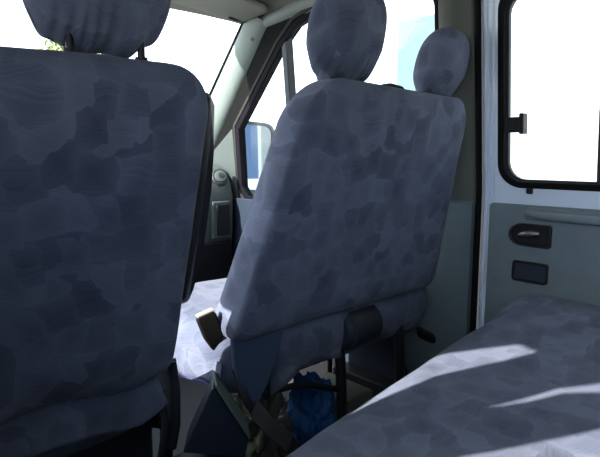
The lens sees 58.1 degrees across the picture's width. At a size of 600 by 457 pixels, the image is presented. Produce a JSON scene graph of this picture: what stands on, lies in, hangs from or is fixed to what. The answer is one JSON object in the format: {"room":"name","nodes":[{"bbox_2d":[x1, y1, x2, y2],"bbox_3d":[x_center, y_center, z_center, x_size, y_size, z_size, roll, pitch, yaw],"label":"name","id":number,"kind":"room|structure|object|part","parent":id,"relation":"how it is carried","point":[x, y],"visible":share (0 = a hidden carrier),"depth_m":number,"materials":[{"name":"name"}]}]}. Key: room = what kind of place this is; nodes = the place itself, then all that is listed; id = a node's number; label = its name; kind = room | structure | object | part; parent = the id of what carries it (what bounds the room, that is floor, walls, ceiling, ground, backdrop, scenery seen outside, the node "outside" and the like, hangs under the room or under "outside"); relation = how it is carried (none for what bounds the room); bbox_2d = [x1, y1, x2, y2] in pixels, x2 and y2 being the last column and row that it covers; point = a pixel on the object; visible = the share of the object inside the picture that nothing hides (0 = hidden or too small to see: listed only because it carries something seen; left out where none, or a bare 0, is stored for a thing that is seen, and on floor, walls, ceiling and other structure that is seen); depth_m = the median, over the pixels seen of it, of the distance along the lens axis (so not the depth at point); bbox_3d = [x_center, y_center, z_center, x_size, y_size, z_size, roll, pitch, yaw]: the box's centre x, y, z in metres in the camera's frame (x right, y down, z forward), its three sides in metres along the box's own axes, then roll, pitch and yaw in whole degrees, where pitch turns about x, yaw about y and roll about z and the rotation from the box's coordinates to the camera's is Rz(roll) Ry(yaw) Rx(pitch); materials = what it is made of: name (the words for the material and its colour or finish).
{"room":"vehicle interior","nodes":[
{"label":"vehicle interior","id":0,"kind":"room"},
{"bbox_2d":[152,377,292,456],"bbox_3d":[0.133,0.869,1.154,1.900,0.040,4.500,-7,11,-43],"label":"floor","id":1,"kind":"structure","parent":0,"point":[192,392],"depth_m":2.14,"materials":[{"name":"rubber"}]},
{"bbox_2d":[0,0,214,456],"bbox_3d":[-0.544,0.141,1.134,0.626,1.407,0.691,-7,11,-43],"label":"seat","id":2,"kind":"object","parent":1,"relation":"on","point":[106,157],"visible":1,"depth_m":0.91,"materials":[{"name":"blue fabric"}]},
{"bbox_3d":[-0.369,-0.288,0.866,0.013,0.110,0.013,-7,11,-43],"label":"headrest post","id":3,"kind":"part","parent":2,"relation":"part of","materials":[{"name":"black plastic"}]},
{"bbox_2d":[34,429,129,456],"bbox_3d":[-0.649,0.381,1.220,0.450,0.170,0.470,-7,11,-43],"label":"seat cushion","id":4,"kind":"object","parent":2,"relation":"on","point":[98,445],"depth_m":1.14,"materials":[{"name":"blue fabric"}]},
{"bbox_3d":[-0.620,0.617,1.260,0.420,0.430,0.380,-7,11,-43],"label":"seat","id":5,"kind":"part","parent":2,"relation":"part of","materials":[{"name":"fabric"}]},
{"bbox_3d":[-0.279,-0.299,0.950,0.013,0.110,0.013,-7,11,-43],"label":"headrest post","id":6,"kind":"part","parent":2,"relation":"part of","materials":[{"name":"black plastic"}]},
{"bbox_3d":[-0.323,0.374,1.218,0.012,0.199,0.160,-7,11,-43],"label":"hinge plate","id":7,"kind":"part","parent":2,"relation":"part of","materials":[{"name":"grey plastic"}]},
{"bbox_2d":[173,371,250,456],"bbox_3d":[-0.178,0.578,1.208,0.218,0.521,0.075,-7,11,-43],"label":"housing","id":8,"kind":"object","parent":1,"relation":"on","point":[218,427],"visible":1,"depth_m":1.15,"materials":[{"name":"blue plastic"}]},
{"bbox_2d":[232,383,293,456],"bbox_3d":[-0.126,0.603,1.628,0.189,0.349,0.200,1,8,9],"label":"backpack","id":9,"kind":"object","parent":1,"relation":"on","point":[259,444],"visible":0.42,"depth_m":1.59,"materials":[{"name":"fabric"}]},
{"bbox_2d":[287,371,335,445],"bbox_3d":[0.031,0.609,1.797,0.166,0.290,0.181,-2,8,-16],"label":"plastic bag","id":10,"kind":"object","parent":1,"relation":"on","point":[311,411],"visible":0.7,"depth_m":1.72,"materials":[{"name":"blue plastic"}]},
{"bbox_2d":[160,0,469,456],"bbox_3d":[0.026,0.066,1.664,0.970,1.409,0.658,-7,11,-43],"label":"passenger seat","id":11,"kind":"object","parent":1,"relation":"on","point":[337,253],"visible":0.98,"depth_m":1.35,"materials":[{"name":"blue fabric"}]},
{"bbox_3d":[-0.418,0.553,1.674,0.030,0.440,0.030,-7,11,-43],"label":"leg","id":12,"kind":"part","parent":11,"relation":"part of","materials":[{"name":"black metal"}]},
{"bbox_2d":[250,400,300,454],"bbox_3d":[-0.024,0.614,1.310,0.190,0.402,0.055,-1,8,-6],"label":"belt","id":13,"kind":"object","parent":11,"relation":"hanging from","point":[269,426],"visible":0.88,"depth_m":1.28,"materials":[{"name":"black fabric"}]},
{"bbox_2d":[175,278,426,392],"bbox_3d":[-0.035,0.269,1.744,0.885,0.207,0.500,-7,11,-43],"label":"seat cushion","id":14,"kind":"object","parent":11,"relation":"on","point":[308,343],"depth_m":1.46,"materials":[{"name":"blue fabric"}]},
{"bbox_3d":[0.111,0.484,2.172,0.030,0.440,0.030,-7,11,-43],"label":"leg","id":15,"kind":"part","parent":11,"relation":"part of","materials":[{"name":"black plastic"}]},
{"bbox_3d":[0.121,0.522,1.609,0.054,0.521,0.032,3,8,20],"label":"leg","id":16,"kind":"part","parent":11,"relation":"part of","materials":[{"name":"black plastic"}]},
{"bbox_3d":[0.151,-0.070,1.487,0.832,0.614,0.260,-7,11,-43],"label":"backrest","id":17,"kind":"part","parent":11,"relation":"part of","materials":[{"name":"blue fabric"}]},
{"bbox_3d":[0.263,-0.391,1.520,0.138,0.034,0.012,-7,11,-43],"label":"release lever","id":18,"kind":"part","parent":11,"relation":"part of","materials":[{"name":"black plastic"}]},
{"bbox_3d":[0.332,0.494,1.807,0.054,0.521,0.032,3,8,20],"label":"leg","id":19,"kind":"part","parent":11,"relation":"part of","materials":[{"name":"black plastic"}]},
{"bbox_3d":[0.364,0.575,1.835,0.105,0.354,0.023,-4,9,-29],"label":"seat frame","id":20,"kind":"part","parent":11,"relation":"part of","materials":[{"name":"black metal"}]},
{"bbox_2d":[319,372,371,420],"bbox_3d":[0.130,0.650,1.955,0.150,0.169,0.220,-7,11,-43],"label":"storage box","id":21,"kind":"object","parent":1,"relation":"on","point":[357,394],"visible":0.23,"depth_m":1.89,"materials":[{"name":"grey plastic"}]},
{"bbox_2d":[286,295,599,456],"bbox_3d":[0.436,0.444,0.799,1.638,0.900,1.016,-7,11,-43],"label":"bench","id":22,"kind":"object","parent":1,"relation":"on","point":[525,382],"visible":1,"depth_m":1.09,"materials":[{"name":"blue fabric"}]},
{"bbox_2d":[170,0,297,23],"bbox_3d":[0.391,-0.733,0.655,1.660,0.120,3.750,-7,11,-43],"label":"ceiling","id":23,"kind":"structure","parent":0,"point":[272,5],"depth_m":2.29,"materials":[{"name":"plastic"}]},
{"bbox_2d":[171,0,267,22],"bbox_3d":[-0.387,-0.915,2.160,0.617,0.072,0.220,-7,11,-43],"label":"sun visor","id":24,"kind":"object","parent":23,"relation":"attached to","point":[236,11],"visible":0.94,"depth_m":2.24,"materials":[{"name":"plastic"}]},
{"bbox_3d":[-0.269,-0.919,2.378,0.018,0.021,0.108,8,11,43],"label":"rod","id":25,"kind":"part","parent":24,"relation":"part of","materials":[{"name":"black plastic"}]},
{"bbox_2d":[299,358,394,397],"bbox_3d":[0.021,0.605,2.422,0.098,0.130,1.270,-7,11,-43],"label":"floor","id":26,"kind":"structure","parent":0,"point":[377,382],"depth_m":2.14,"materials":[{"name":"black plastic"}]},
{"bbox_2d":[476,0,483,328],"bbox_3d":[0.535,-0.074,1.832,0.132,1.640,0.120,-7,11,-43],"label":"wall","id":27,"kind":"structure","parent":0,"point":[481,0],"depth_m":1.80,"materials":[{"name":"grey plastic"}]},
{"bbox_2d":[404,201,474,373],"bbox_3d":[0.475,0.315,1.932,0.056,0.842,0.291,-7,11,-43],"label":"trim","id":28,"kind":"structure","parent":27,"relation":"attached to","point":[446,314],"depth_m":1.84,"materials":[{"name":"grey plastic"}]},
{"bbox_2d":[438,0,475,200],"bbox_3d":[0.503,-0.446,1.748,0.123,0.800,0.128,-7,11,-43],"label":"trim","id":29,"kind":"structure","parent":27,"relation":"attached to","point":[458,14],"depth_m":1.73,"materials":[{"name":"grey plastic"}]},
{"bbox_2d":[469,0,481,332],"bbox_3d":[0.557,-0.043,1.747,0.099,1.601,0.021,-7,11,-43],"label":"trim","id":30,"kind":"structure","parent":27,"relation":"attached to","point":[477,3],"depth_m":1.73,"materials":[{"name":"rubber"}]},
{"bbox_3d":[1.078,0.008,1.243,0.122,1.640,3.500,-7,11,-43],"label":"wall","id":31,"kind":"structure","parent":0,"visible":0},
{"bbox_2d":[214,18,289,149],"bbox_3d":[-0.273,-0.590,2.634,0.092,0.840,1.046,-6,10,-37],"label":"trim","id":32,"kind":"structure","parent":31,"relation":"attached to","point":[272,32],"depth_m":2.51,"materials":[{"name":"plastic"}]},
{"bbox_2d":[259,0,314,26],"bbox_3d":[0.104,-0.864,2.126,0.086,0.182,1.046,-7,11,-41],"label":"trim","id":33,"kind":"structure","parent":31,"relation":"attached to","point":[275,16],"depth_m":2.25,"materials":[{"name":"grey plastic"}]},
{"bbox_2d":[213,0,438,378],"bbox_3d":[-0.004,-0.132,2.399,0.130,1.597,1.520,-7,11,-43],"label":"door","id":34,"kind":"structure","parent":31,"relation":"in","point":[230,156],"depth_m":2.45,"materials":[{"name":"plastic"}]},
{"bbox_2d":[245,121,274,195],"bbox_3d":[-0.302,-0.374,2.953,0.320,0.418,0.142,-5,10,-34],"label":"mirror","id":35,"kind":"object","parent":34,"relation":"attached to","point":[258,135],"visible":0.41,"depth_m":2.93,"materials":[{"name":"blue mirror"}]},
{"bbox_3d":[-0.033,-0.469,2.381,0.107,0.709,0.030,-7,11,-43],"label":"quarter post","id":36,"kind":"part","parent":34,"relation":"part of","materials":[{"name":"grey plastic"}]},
{"bbox_2d":[478,0,599,327],"bbox_3d":[0.931,-0.013,1.394,0.127,1.601,1.004,-7,11,-43],"label":"door","id":37,"kind":"structure","parent":31,"relation":"in","point":[540,237],"depth_m":1.65,"materials":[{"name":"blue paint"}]},
{"bbox_3d":[0.694,0.017,1.645,0.024,0.026,0.072,-6,10,-35],"label":"handle lever","id":38,"kind":"part","parent":37,"relation":"part of","materials":[{"name":"metal"}]},
{"bbox_3d":[0.709,0.135,1.665,0.007,0.049,0.094,-7,11,-43],"label":"ashtray lid","id":39,"kind":"part","parent":37,"relation":"part of","materials":[{"name":"blue plastic"}]},
{"bbox_3d":[0.702,0.021,1.651,0.014,0.070,0.130,-7,11,-43],"label":"handle","id":40,"kind":"part","parent":37,"relation":"part of","materials":[{"name":"black plastic"}]},
{"bbox_2d":[513,226,547,244],"bbox_3d":[0.706,0.020,1.655,0.002,0.052,0.112,-7,11,-43],"label":"door handle","id":41,"kind":"object","parent":37,"relation":"on","point":[542,239],"depth_m":1.65,"materials":[{"name":"black plastic"}]},
{"bbox_3d":[0.834,-0.026,1.507,0.010,0.038,0.422,-7,11,-43],"label":"grab handle","id":42,"kind":"part","parent":37,"relation":"part of","materials":[{"name":"grey plastic"}]},
{"label":"outside","id":43,"kind":"structure","parent":0,"visible":0},
{"bbox_3d":[-6.303,0.430,7.940,120.000,0.050,140.000,-7,11,-43],"label":"ground","id":44,"kind":"structure","parent":43,"visible":0},
{"bbox_2d":[39,39,99,53],"bbox_3d":[-8.713,-4.639,21.641,3.838,6.196,3.190,-7,11,-43],"label":"tree","id":45,"kind":"object","parent":44,"relation":"on","point":[53,46],"visible":0.02,"depth_m":20.29,"materials":[{"name":"green plant"}]},
{"bbox_2d":[381,0,599,181],"bbox_3d":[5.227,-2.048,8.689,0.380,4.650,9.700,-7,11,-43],"label":"window","id":46,"kind":"structure","parent":44,"relation":"on","point":[555,44],"depth_m":9.44,"materials":[{"name":"clear glass"}]},
{"bbox_3d":[2.532,-2.280,11.253,0.010,4.100,1.300,-7,11,-43],"label":"pane","id":47,"kind":"part","parent":46,"relation":"part of","materials":[{"name":"clear glass"}]},
{"bbox_3d":[-0.594,0.105,3.113,0.057,0.930,0.530,-7,11,-43],"label":"wall","id":48,"kind":"structure","parent":0,"visible":0},
{"bbox_2d":[209,23,243,94],"bbox_3d":[-0.441,-0.690,2.707,0.016,0.669,0.716,-6,10,-38],"label":"trim","id":49,"kind":"structure","parent":48,"relation":"attached to","point":[241,24],"depth_m":2.57,"materials":[{"name":"rubber"}]},
{"bbox_2d":[211,17,266,143],"bbox_3d":[-0.390,-0.634,2.713,0.097,0.769,0.786,-6,10,-38],"label":"trim","id":50,"kind":"structure","parent":48,"relation":"attached to","point":[238,62],"depth_m":2.55,"materials":[{"name":"grey plastic"}]},
{"bbox_3d":[-1.402,0.164,2.688,1.900,0.930,0.040,-7,11,-43],"label":"wall","id":51,"kind":"structure","parent":0,"visible":0},
{"bbox_2d":[196,164,232,282],"bbox_3d":[-1.155,0.014,2.390,1.670,0.590,0.659,-7,11,-43],"label":"dashboard","id":52,"kind":"object","parent":51,"relation":"attached to","point":[216,263],"visible":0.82,"depth_m":2.67,"materials":[{"name":"plastic"}]},
{"bbox_3d":[-0.943,0.233,2.216,1.610,0.205,0.045,-7,11,-43],"label":"panel","id":53,"kind":"part","parent":52,"relation":"part of","materials":[{"name":"black plastic"}]},
{"bbox_2d":[212,169,228,185],"bbox_3d":[-0.396,-0.254,2.678,0.088,0.084,0.052,-3,9,-21],"label":"air vent","id":54,"kind":"object","parent":52,"relation":"attached to","point":[220,177],"depth_m":2.66,"materials":[{"name":"grey plastic"}]},
{"bbox_3d":[-0.391,-0.043,2.676,0.110,0.185,0.020,-7,11,-43],"label":"pocket frame","id":55,"kind":"part","parent":52,"relation":"part of","materials":[{"name":"grey plastic"}]}
]}

